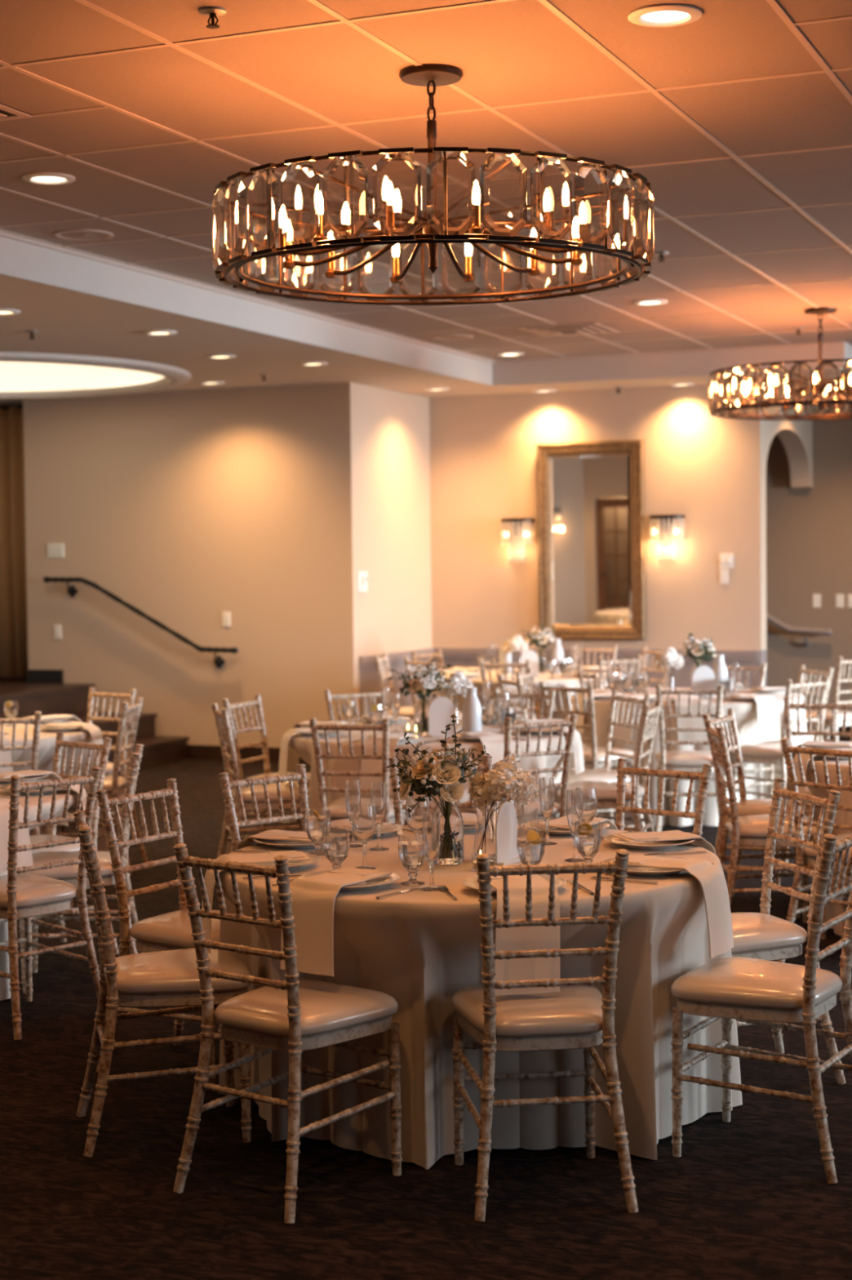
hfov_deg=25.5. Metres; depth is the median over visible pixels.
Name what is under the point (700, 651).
bouquet
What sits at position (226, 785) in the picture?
chair
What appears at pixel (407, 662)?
chair
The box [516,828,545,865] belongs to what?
water goblet
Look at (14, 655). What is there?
curtain
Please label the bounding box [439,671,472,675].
dinner plate
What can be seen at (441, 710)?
table sign
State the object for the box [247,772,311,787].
cushion
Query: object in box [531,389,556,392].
recessed light
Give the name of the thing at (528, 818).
tumbler
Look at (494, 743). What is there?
napkin
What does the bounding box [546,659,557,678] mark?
water goblet
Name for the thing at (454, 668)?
napkin
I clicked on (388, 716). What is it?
napkin
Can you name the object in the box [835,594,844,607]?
switch plate
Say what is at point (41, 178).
recessed light
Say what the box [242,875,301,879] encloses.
knife
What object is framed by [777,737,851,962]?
chair
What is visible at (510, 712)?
water goblet
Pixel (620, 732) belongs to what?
napkin
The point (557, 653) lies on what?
carafe
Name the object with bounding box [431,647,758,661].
trim
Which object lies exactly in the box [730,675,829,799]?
chair
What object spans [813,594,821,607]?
switch plate
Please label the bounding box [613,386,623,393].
sprinkler
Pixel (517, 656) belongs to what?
bud vase
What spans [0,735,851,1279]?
floor
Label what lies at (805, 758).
napkin
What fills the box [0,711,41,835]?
chair
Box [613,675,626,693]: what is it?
water goblet
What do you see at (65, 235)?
grille
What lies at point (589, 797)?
wine glass
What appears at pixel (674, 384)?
recessed light
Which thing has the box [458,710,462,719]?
cushion
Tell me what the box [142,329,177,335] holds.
recessed light
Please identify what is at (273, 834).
napkin
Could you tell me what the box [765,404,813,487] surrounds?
wall
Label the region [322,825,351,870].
water goblet
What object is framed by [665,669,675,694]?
bud vase
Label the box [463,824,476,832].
dinner plate
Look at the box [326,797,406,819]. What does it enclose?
cushion
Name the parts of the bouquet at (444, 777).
stem, filler flower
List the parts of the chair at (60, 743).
leg, post, rail, rail, post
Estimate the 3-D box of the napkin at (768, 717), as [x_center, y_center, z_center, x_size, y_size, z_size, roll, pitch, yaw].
[2.031,0.479,11.718,0.189,0.272,0.311,-2,3,-32]
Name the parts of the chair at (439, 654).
post, rail, post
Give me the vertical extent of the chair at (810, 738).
0.923 m
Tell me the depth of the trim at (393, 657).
15.94 m
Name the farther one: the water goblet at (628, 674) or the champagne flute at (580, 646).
the champagne flute at (580, 646)
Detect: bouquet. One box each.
[386,714,489,817]
[387,658,454,699]
[522,622,559,649]
[680,632,716,663]
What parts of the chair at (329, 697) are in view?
post, rail, rail, post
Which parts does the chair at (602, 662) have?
post, rail, post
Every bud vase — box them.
[449,697,460,728]
[473,805,495,862]
[513,653,521,673]
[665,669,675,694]
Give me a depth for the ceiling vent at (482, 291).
11.71 m
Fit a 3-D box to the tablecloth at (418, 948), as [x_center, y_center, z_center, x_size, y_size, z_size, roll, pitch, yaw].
[0.153,1.027,5.753,1.523,0.744,1.586,0,3,23]
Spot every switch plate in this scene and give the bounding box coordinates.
[47,542,64,557]
[53,624,61,639]
[222,611,231,626]
[719,553,733,568]
[719,568,728,583]
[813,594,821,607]
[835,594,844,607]
[848,594,851,607]
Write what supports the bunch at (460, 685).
in the bud vase at (455, 701)
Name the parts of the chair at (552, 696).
post, rail, post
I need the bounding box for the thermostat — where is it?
[358,571,367,591]
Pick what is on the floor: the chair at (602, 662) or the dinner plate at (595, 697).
the chair at (602, 662)
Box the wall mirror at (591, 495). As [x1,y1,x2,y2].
[536,440,646,639]
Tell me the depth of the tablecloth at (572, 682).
14.10 m
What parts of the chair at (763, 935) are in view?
seat frame, post, rail, rail, rail, rail, post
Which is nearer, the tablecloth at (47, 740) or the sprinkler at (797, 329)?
the tablecloth at (47, 740)
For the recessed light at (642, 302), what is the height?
0.012 m
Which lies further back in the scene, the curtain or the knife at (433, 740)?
the curtain
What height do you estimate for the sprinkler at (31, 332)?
0.050 m
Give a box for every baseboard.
[26,669,63,683]
[186,744,306,763]
[823,725,851,732]
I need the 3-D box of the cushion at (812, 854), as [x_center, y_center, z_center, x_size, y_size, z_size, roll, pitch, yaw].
[1.759,0.839,7.640,0.414,0.066,0.411,-3,3,-44]
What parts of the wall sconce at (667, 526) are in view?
glass rod, glass rod, glass rod, glass rod, glass rod, glass rod, glass rod, glass rod, glass rod, glass rod, glass rod, glass rod, glass rod, glass rod, glass rod, glass rod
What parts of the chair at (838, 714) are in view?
leg, seat frame, post, rail, rail, rail, rail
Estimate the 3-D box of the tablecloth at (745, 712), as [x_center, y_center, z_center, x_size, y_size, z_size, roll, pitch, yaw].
[1.722,0.734,12.239,1.581,0.744,1.589,0,3,23]
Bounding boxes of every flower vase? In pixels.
[414,693,431,735]
[434,790,464,865]
[536,645,546,672]
[691,658,702,689]
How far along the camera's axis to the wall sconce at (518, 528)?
16.31 m
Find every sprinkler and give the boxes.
[25,330,39,339]
[199,6,226,29]
[258,373,269,381]
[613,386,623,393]
[653,251,669,262]
[792,327,804,335]
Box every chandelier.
[211,63,654,305]
[708,306,851,420]
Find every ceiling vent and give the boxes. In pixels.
[0,102,32,120]
[428,288,531,306]
[516,322,619,336]
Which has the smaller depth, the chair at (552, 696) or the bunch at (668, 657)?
the chair at (552, 696)
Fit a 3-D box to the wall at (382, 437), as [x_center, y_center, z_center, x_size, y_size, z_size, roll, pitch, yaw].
[-0.342,-0.566,15.993,0.150,3.080,1.650,0,3,23]
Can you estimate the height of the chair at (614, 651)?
0.923 m
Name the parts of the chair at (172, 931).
post, rail, rail, rail, rail, seat frame, post, leg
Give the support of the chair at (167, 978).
on the floor
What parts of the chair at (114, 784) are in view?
leg, leg, seat frame, post, rail, rail, rail, rail, post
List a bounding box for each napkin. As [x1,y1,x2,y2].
[0,733,13,772]
[0,769,68,826]
[0,798,33,872]
[7,782,91,831]
[23,714,82,722]
[40,723,103,766]
[201,850,311,953]
[235,829,312,849]
[279,728,335,775]
[280,866,392,976]
[287,720,348,772]
[330,818,395,831]
[357,714,404,721]
[360,733,414,794]
[428,669,467,700]
[439,671,481,698]
[444,666,479,670]
[458,731,516,769]
[461,813,477,824]
[481,714,522,719]
[489,874,559,995]
[500,673,524,711]
[515,718,576,768]
[523,726,584,774]
[538,816,617,830]
[562,688,611,719]
[571,671,608,688]
[571,692,624,732]
[582,666,615,668]
[607,694,656,740]
[607,854,733,959]
[610,830,716,855]
[675,695,707,741]
[728,693,779,741]
[752,686,802,694]
[786,741,851,800]
[789,748,851,812]
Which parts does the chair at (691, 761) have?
leg, post, rail, seat frame, rail, rail, rail, post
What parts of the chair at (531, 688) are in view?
post, rail, post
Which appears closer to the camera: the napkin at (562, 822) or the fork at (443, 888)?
the fork at (443, 888)
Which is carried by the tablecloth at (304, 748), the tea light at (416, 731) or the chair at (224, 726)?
the tea light at (416, 731)
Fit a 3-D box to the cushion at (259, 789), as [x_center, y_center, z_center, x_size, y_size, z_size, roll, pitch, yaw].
[-0.791,0.781,9.689,0.414,0.066,0.411,-1,3,-14]
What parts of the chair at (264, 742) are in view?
post, rail, rail, rail, rail, post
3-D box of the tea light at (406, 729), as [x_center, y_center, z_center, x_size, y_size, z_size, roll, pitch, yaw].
[-0.092,0.460,9.697,0.056,0.058,0.056,0,3,23]
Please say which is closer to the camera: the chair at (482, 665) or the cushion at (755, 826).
the cushion at (755, 826)
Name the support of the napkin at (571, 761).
on the dinner plate
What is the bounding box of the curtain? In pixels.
[0,405,28,678]
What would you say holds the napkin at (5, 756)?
on the dinner plate
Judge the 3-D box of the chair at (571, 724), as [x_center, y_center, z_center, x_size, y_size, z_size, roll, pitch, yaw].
[0.443,0.805,9.014,0.418,0.923,0.495,-2,3,-26]
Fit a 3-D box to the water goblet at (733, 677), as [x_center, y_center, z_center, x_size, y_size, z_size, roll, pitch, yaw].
[1.931,0.301,11.964,0.081,0.138,0.080,-1,3,-15]
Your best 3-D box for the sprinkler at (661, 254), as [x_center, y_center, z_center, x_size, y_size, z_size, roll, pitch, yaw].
[1.265,-2.054,10.124,0.084,0.050,0.084,0,3,23]
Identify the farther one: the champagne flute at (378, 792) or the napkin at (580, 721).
the napkin at (580, 721)
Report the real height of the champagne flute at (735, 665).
0.208 m
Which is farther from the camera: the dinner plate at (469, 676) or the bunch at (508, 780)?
the dinner plate at (469, 676)
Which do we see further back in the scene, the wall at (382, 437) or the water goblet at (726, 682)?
the wall at (382, 437)
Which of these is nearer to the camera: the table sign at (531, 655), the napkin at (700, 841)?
the napkin at (700, 841)
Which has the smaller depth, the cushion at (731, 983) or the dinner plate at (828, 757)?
the cushion at (731, 983)
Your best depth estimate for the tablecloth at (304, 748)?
9.38 m
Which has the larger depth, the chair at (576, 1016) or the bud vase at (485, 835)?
the bud vase at (485, 835)
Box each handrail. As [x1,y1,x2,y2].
[43,576,238,667]
[766,613,831,646]
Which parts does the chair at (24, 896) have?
post, leg, seat frame, rail, rail, rail, rail, post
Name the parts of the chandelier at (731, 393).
arm, arm, arm, chain, arm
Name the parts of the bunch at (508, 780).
stem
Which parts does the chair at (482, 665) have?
post, rail, rail, post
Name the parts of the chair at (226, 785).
post, rail, rail, post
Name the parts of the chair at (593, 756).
post, rail, rail, rail, rail, post, seat frame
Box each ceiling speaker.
[54,229,113,240]
[434,334,473,340]
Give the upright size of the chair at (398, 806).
0.923 m
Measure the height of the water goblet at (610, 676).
0.138 m
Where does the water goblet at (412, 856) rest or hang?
on the tablecloth at (418, 948)
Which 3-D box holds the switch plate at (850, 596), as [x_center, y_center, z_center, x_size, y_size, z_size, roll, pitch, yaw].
[3.944,-0.363,17.460,0.075,0.125,0.010,0,3,23]
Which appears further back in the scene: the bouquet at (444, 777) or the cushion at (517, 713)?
the cushion at (517, 713)
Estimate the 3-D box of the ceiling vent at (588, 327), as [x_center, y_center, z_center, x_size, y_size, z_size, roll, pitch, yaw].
[1.017,-2.202,13.429,0.580,0.027,0.580,0,3,23]
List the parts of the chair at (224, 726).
rail, post, rail, rail, rail, post, seat frame, leg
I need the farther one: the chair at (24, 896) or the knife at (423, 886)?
the chair at (24, 896)
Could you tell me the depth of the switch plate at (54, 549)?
16.28 m
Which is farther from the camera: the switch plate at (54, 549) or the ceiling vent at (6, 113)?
the switch plate at (54, 549)
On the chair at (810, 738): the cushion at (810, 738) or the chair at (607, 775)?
the cushion at (810, 738)
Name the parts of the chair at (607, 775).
post, rail, rail, rail, rail, post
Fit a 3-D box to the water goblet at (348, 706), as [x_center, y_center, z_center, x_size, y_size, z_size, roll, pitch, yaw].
[-0.418,0.398,10.300,0.081,0.138,0.080,1,3,36]
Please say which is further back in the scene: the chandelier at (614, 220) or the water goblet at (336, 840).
the chandelier at (614, 220)
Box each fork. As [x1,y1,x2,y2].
[436,885,457,900]
[511,734,549,737]
[590,875,657,884]
[643,851,706,855]
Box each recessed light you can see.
[0,308,21,315]
[22,172,75,184]
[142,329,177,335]
[197,381,224,384]
[205,354,235,359]
[298,361,328,365]
[424,387,449,391]
[496,351,524,355]
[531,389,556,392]
[627,3,702,27]
[633,299,667,305]
[668,382,694,386]
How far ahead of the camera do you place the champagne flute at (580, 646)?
15.12 m
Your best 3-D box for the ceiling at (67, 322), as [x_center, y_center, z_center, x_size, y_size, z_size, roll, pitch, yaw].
[-5.581,-1.798,10.090,7.080,0.001,20.830,0,3,23]
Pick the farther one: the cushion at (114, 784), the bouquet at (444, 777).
the cushion at (114, 784)
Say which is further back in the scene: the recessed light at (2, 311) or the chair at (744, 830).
the recessed light at (2, 311)
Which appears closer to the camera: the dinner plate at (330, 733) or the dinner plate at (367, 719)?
the dinner plate at (330, 733)
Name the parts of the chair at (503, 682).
post, rail, rail, post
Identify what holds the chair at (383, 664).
on the floor
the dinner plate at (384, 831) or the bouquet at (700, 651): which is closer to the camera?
the dinner plate at (384, 831)
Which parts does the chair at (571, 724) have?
post, seat frame, rail, rail, rail, rail, post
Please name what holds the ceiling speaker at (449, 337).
attached to the ceiling at (517, 51)
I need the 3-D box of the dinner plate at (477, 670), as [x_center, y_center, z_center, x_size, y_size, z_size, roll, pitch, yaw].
[0.328,0.245,15.044,0.284,0.024,0.284,0,3,23]
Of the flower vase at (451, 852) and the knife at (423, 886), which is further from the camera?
the flower vase at (451, 852)
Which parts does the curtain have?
rod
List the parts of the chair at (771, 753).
leg, seat frame, leg, post, rail, rail, post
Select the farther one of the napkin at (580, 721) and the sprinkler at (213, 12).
the napkin at (580, 721)
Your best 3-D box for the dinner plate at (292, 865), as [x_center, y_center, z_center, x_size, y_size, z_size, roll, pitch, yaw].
[-0.452,0.657,5.555,0.284,0.024,0.284,0,3,23]
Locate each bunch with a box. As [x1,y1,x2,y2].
[435,670,474,698]
[467,755,539,811]
[502,634,528,653]
[652,646,684,670]
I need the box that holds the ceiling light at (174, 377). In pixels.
[0,351,191,399]
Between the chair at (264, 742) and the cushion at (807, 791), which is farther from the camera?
the chair at (264, 742)
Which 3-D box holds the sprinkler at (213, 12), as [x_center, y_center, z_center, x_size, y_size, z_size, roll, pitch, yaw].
[-0.631,-1.840,5.585,0.084,0.050,0.084,0,3,23]
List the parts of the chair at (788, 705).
leg, post, rail, rail, post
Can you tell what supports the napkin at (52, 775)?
on the dinner plate at (31, 778)
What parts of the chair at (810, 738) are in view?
post, rail, rail, post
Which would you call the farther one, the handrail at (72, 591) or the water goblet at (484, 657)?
the handrail at (72, 591)
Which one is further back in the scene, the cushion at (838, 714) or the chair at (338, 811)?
the cushion at (838, 714)
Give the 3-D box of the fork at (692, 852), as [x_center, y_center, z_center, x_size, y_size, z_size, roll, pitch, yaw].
[0.755,0.646,5.706,0.200,0.005,0.022,-1,3,-17]
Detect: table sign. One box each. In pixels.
[428,696,456,737]
[493,801,519,866]
[520,649,538,677]
[693,665,715,698]
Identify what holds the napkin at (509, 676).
on the dinner plate
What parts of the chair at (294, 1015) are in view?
post, rail, rail, rail, rail, post, seat frame, leg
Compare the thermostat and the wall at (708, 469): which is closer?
the thermostat
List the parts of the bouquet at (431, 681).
stem, filler flower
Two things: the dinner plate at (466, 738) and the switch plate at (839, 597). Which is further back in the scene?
the switch plate at (839, 597)
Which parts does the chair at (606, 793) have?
seat frame, post, rail, rail, post, rail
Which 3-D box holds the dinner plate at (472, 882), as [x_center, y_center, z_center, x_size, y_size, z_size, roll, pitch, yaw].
[0.240,0.668,5.117,0.284,0.024,0.284,0,3,23]
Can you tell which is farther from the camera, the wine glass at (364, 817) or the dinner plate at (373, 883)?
the wine glass at (364, 817)
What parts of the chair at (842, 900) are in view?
post, rail, rail, rail, rail, seat frame, leg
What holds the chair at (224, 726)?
on the floor
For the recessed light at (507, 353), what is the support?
in the ceiling at (517, 51)
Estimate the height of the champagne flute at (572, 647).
0.208 m
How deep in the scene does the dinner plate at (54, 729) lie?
10.11 m
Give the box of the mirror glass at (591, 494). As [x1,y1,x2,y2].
[552,456,629,623]
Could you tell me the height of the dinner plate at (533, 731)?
0.024 m
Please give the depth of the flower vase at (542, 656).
14.83 m
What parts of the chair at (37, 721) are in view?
rail, rail, rail, post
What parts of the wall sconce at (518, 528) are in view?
glass rod, glass rod, glass rod, glass rod, glass rod, glass rod, glass rod, glass rod, glass rod, glass rod, glass rod, glass rod, glass rod, glass rod, glass rod, glass rod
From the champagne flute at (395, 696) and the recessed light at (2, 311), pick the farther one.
the recessed light at (2, 311)
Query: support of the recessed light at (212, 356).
in the ceiling at (67, 322)
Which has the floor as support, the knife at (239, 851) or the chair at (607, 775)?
the chair at (607, 775)
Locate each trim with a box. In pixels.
[0,231,841,363]
[359,648,434,667]
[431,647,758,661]
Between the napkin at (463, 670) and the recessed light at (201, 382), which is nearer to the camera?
the napkin at (463, 670)
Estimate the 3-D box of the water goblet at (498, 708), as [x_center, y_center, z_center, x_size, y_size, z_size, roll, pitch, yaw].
[0.393,0.413,9.726,0.080,0.138,0.081,0,2,4]
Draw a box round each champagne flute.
[345,779,363,847]
[368,782,389,850]
[381,687,392,725]
[390,692,402,733]
[420,812,440,891]
[481,681,490,699]
[486,643,493,668]
[491,644,497,670]
[520,684,528,719]
[538,777,557,844]
[564,790,584,862]
[569,644,576,671]
[577,644,583,670]
[607,658,613,689]
[621,657,627,675]
[630,657,637,675]
[731,662,740,693]
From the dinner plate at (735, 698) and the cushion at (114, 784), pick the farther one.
the dinner plate at (735, 698)
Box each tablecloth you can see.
[0,720,109,851]
[0,777,78,1000]
[218,823,742,1169]
[288,719,573,825]
[439,669,622,769]
[570,687,807,826]
[795,753,851,937]
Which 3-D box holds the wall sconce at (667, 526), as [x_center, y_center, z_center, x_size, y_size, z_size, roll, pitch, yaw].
[2.010,-0.857,15.823,0.304,0.383,0.120,0,3,23]
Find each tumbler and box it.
[362,696,373,715]
[518,808,538,829]
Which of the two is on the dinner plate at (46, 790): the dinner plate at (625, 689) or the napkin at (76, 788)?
the napkin at (76, 788)
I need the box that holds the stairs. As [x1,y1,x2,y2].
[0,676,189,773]
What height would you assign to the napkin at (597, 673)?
0.272 m
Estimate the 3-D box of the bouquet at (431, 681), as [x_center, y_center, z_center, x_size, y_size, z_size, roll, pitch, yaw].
[-0.018,0.285,9.670,0.291,0.370,0.258,1,3,37]
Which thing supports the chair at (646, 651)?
on the floor
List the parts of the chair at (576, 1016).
leg, post, seat frame, rail, rail, rail, rail, leg, post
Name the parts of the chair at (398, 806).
post, rail, rail, post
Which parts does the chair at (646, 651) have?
post, rail, rail, rail, post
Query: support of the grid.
attached to the ceiling at (517, 51)
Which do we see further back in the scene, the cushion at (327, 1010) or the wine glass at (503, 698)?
the wine glass at (503, 698)
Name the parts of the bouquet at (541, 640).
stem, filler flower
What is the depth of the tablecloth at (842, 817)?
8.15 m
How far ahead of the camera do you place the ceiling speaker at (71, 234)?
9.34 m
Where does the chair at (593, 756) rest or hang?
on the floor
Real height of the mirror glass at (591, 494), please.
1.460 m
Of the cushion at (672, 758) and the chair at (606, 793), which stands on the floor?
the chair at (606, 793)
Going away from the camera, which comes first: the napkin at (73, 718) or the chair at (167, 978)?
the chair at (167, 978)
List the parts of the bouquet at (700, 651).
filler flower, stem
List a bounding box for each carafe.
[462,687,481,732]
[498,639,511,673]
[551,638,564,672]
[712,654,728,694]
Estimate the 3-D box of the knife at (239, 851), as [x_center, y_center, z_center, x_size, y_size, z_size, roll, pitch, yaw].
[-0.491,0.656,5.812,0.230,0.005,0.018,1,3,27]
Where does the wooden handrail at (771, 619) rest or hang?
attached to the wall at (809, 530)
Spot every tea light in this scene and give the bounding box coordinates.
[402,724,413,733]
[410,724,421,735]
[471,849,490,871]
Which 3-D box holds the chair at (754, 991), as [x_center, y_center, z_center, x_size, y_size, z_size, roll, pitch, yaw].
[0.963,0.960,5.230,0.495,0.923,0.418,1,3,31]
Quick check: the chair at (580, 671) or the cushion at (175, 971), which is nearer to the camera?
the cushion at (175, 971)
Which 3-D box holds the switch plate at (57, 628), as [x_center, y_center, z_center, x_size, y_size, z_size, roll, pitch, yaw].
[-3.190,-0.069,16.311,0.075,0.125,0.010,0,3,23]
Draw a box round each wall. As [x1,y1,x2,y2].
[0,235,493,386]
[22,383,359,747]
[333,382,432,716]
[429,383,766,701]
[492,341,851,386]
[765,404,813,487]
[765,404,851,731]
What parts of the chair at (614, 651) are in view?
post, rail, post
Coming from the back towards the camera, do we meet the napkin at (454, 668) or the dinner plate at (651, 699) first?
the napkin at (454, 668)
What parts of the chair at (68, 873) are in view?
leg, leg, seat frame, post, post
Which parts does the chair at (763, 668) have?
rail, post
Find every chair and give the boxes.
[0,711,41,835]
[0,766,101,1039]
[18,732,119,971]
[20,743,144,993]
[44,697,147,875]
[72,810,253,1156]
[86,686,137,845]
[95,777,220,1084]
[173,843,402,1223]
[211,702,310,857]
[217,764,308,1032]
[222,693,311,854]
[309,717,406,823]
[324,686,385,722]
[374,653,413,719]
[388,755,492,825]
[404,656,462,719]
[411,648,444,689]
[451,848,638,1221]
[462,713,577,823]
[479,658,546,719]
[493,687,555,719]
[497,674,587,746]
[515,667,582,737]
[539,680,634,824]
[557,699,662,831]
[567,689,650,831]
[575,644,617,666]
[576,664,628,688]
[598,655,642,688]
[615,758,712,836]
[640,646,670,688]
[654,684,727,844]
[671,833,851,1183]
[702,708,811,918]
[704,720,826,938]
[713,662,767,688]
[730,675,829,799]
[731,777,846,1084]
[774,697,851,885]
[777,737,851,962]
[797,664,834,742]
[805,656,851,742]
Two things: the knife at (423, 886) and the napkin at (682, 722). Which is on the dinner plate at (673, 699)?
the napkin at (682, 722)
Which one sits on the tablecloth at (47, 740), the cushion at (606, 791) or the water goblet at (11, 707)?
the water goblet at (11, 707)
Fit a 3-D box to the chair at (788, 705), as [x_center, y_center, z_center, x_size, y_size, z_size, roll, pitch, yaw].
[1.979,0.766,9.513,0.418,0.923,0.495,0,3,16]
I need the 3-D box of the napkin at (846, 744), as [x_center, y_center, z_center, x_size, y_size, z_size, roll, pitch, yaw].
[1.838,0.607,8.742,0.311,0.272,0.189,0,3,25]
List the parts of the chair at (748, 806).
post, rail, rail, rail, rail, post, leg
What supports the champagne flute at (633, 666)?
on the tablecloth at (745, 712)
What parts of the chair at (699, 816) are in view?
post, rail, rail, post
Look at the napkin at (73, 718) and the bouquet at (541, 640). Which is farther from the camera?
the bouquet at (541, 640)
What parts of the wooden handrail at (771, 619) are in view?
rail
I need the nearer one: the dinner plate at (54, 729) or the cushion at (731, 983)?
the cushion at (731, 983)
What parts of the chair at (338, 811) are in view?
post, rail, rail, rail, rail, seat frame, post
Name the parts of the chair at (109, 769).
post, rail, rail, rail, post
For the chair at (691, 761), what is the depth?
10.89 m
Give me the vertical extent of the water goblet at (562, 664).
0.138 m
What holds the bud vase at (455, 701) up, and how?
on the tablecloth at (304, 748)
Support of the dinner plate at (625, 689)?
on the tablecloth at (745, 712)
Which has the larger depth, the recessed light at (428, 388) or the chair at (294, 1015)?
the recessed light at (428, 388)
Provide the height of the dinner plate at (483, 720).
0.024 m
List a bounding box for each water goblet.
[4,700,18,725]
[304,808,331,855]
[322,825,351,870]
[342,699,356,724]
[368,703,383,725]
[398,832,426,885]
[477,655,487,673]
[480,653,489,671]
[482,698,497,725]
[494,706,509,733]
[500,706,515,735]
[515,797,524,830]
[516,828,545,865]
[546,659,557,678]
[557,658,568,677]
[562,657,572,676]
[565,656,575,674]
[574,820,602,863]
[606,672,618,690]
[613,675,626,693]
[622,671,634,692]
[631,675,644,694]
[638,671,649,693]
[718,676,731,699]
[725,675,736,695]
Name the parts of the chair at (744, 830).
rail, post, rail, rail, rail, post, seat frame, leg, leg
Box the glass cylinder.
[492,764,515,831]
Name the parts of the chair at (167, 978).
rail, post, post, seat frame, leg, leg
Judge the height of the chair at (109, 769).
0.923 m
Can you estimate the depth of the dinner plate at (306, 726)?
10.14 m
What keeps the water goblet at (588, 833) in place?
on the tablecloth at (418, 948)
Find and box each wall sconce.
[501,518,534,562]
[648,515,684,560]
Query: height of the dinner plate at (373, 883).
0.024 m
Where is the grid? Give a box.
[0,0,851,360]
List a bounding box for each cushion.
[0,873,77,909]
[21,850,125,879]
[29,834,80,853]
[62,774,126,793]
[103,947,253,994]
[104,761,120,775]
[129,909,220,948]
[213,978,398,1037]
[231,782,310,803]
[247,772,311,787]
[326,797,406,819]
[388,706,413,717]
[451,985,603,1037]
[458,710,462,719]
[462,795,559,816]
[515,711,546,719]
[557,781,644,800]
[567,768,632,785]
[582,746,634,763]
[655,750,713,767]
[671,956,842,1009]
[724,813,822,838]
[727,799,811,817]
[730,742,808,758]
[731,912,807,954]
[782,785,812,799]
[804,833,851,862]
[805,709,851,721]
[806,730,813,741]
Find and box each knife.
[234,849,264,853]
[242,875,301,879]
[305,736,349,738]
[376,884,429,898]
[396,823,402,835]
[422,739,437,744]
[566,880,594,894]
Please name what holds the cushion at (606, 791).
on the chair at (606, 793)
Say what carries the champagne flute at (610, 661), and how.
on the tablecloth at (745, 712)
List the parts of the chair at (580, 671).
post, rail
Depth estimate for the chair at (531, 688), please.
12.56 m
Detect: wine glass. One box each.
[351,804,376,869]
[405,795,428,832]
[497,692,510,727]
[576,786,597,820]
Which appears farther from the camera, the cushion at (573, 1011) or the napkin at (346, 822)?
the napkin at (346, 822)
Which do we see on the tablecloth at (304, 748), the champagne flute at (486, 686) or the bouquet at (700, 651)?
the champagne flute at (486, 686)
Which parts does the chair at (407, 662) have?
post, rail, post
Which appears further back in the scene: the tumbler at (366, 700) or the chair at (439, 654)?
the chair at (439, 654)
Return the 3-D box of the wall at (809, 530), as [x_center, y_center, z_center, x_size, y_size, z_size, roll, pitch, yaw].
[6.293,-0.765,16.542,10.000,3.283,0.150,0,3,23]
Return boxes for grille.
[60,231,107,239]
[438,336,468,339]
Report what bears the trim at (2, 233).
attached to the wall at (700, 363)
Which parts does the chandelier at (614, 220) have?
bulb, bulb, bulb, arm, arm, arm, arm, bulb, arm, arm, chain, arm, bulb, bulb, arm, arm, arm, arm, bulb, bulb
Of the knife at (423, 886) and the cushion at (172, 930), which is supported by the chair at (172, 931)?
the cushion at (172, 930)
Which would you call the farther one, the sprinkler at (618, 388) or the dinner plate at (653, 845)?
the sprinkler at (618, 388)
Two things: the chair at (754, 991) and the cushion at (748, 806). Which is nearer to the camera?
the chair at (754, 991)
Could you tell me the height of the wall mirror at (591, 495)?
1.690 m
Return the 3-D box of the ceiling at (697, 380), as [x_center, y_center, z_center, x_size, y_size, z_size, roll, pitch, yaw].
[2.441,-2.181,16.410,2.820,0.050,2.950,0,3,23]
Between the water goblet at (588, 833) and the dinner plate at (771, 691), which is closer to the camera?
the water goblet at (588, 833)
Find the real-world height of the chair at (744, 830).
0.923 m
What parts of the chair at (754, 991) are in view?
leg, leg, seat frame, post, rail, rail, rail, rail, post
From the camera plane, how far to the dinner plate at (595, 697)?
11.97 m
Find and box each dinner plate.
[0,773,48,783]
[0,784,66,795]
[22,716,71,723]
[40,726,84,732]
[246,851,320,871]
[253,831,315,849]
[296,730,346,736]
[297,870,399,891]
[299,722,351,728]
[350,822,402,838]
[359,716,410,724]
[364,734,422,742]
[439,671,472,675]
[449,668,480,672]
[453,733,504,742]
[462,874,567,895]
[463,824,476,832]
[464,674,481,678]
[481,716,519,723]
[514,728,560,734]
[538,818,609,835]
[569,673,595,677]
[576,690,612,693]
[593,693,626,699]
[602,855,687,876]
[604,831,695,849]
[614,685,650,691]
[642,696,657,702]
[665,697,709,702]
[725,696,755,701]
[750,688,793,693]
[803,745,851,749]
[814,754,851,759]
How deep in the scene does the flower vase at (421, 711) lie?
9.64 m
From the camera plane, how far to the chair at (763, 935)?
5.91 m
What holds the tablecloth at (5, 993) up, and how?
on the floor
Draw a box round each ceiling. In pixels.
[0,0,851,359]
[0,276,525,406]
[497,369,840,393]
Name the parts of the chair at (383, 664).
post, rail, post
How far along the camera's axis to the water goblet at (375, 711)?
9.96 m
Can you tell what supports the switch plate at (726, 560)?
attached to the wall at (708, 469)
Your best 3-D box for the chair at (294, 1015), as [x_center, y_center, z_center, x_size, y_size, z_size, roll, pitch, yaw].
[-0.358,0.985,4.994,0.418,0.923,0.495,1,3,38]
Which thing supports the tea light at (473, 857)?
on the tablecloth at (418, 948)
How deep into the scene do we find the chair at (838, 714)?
13.74 m

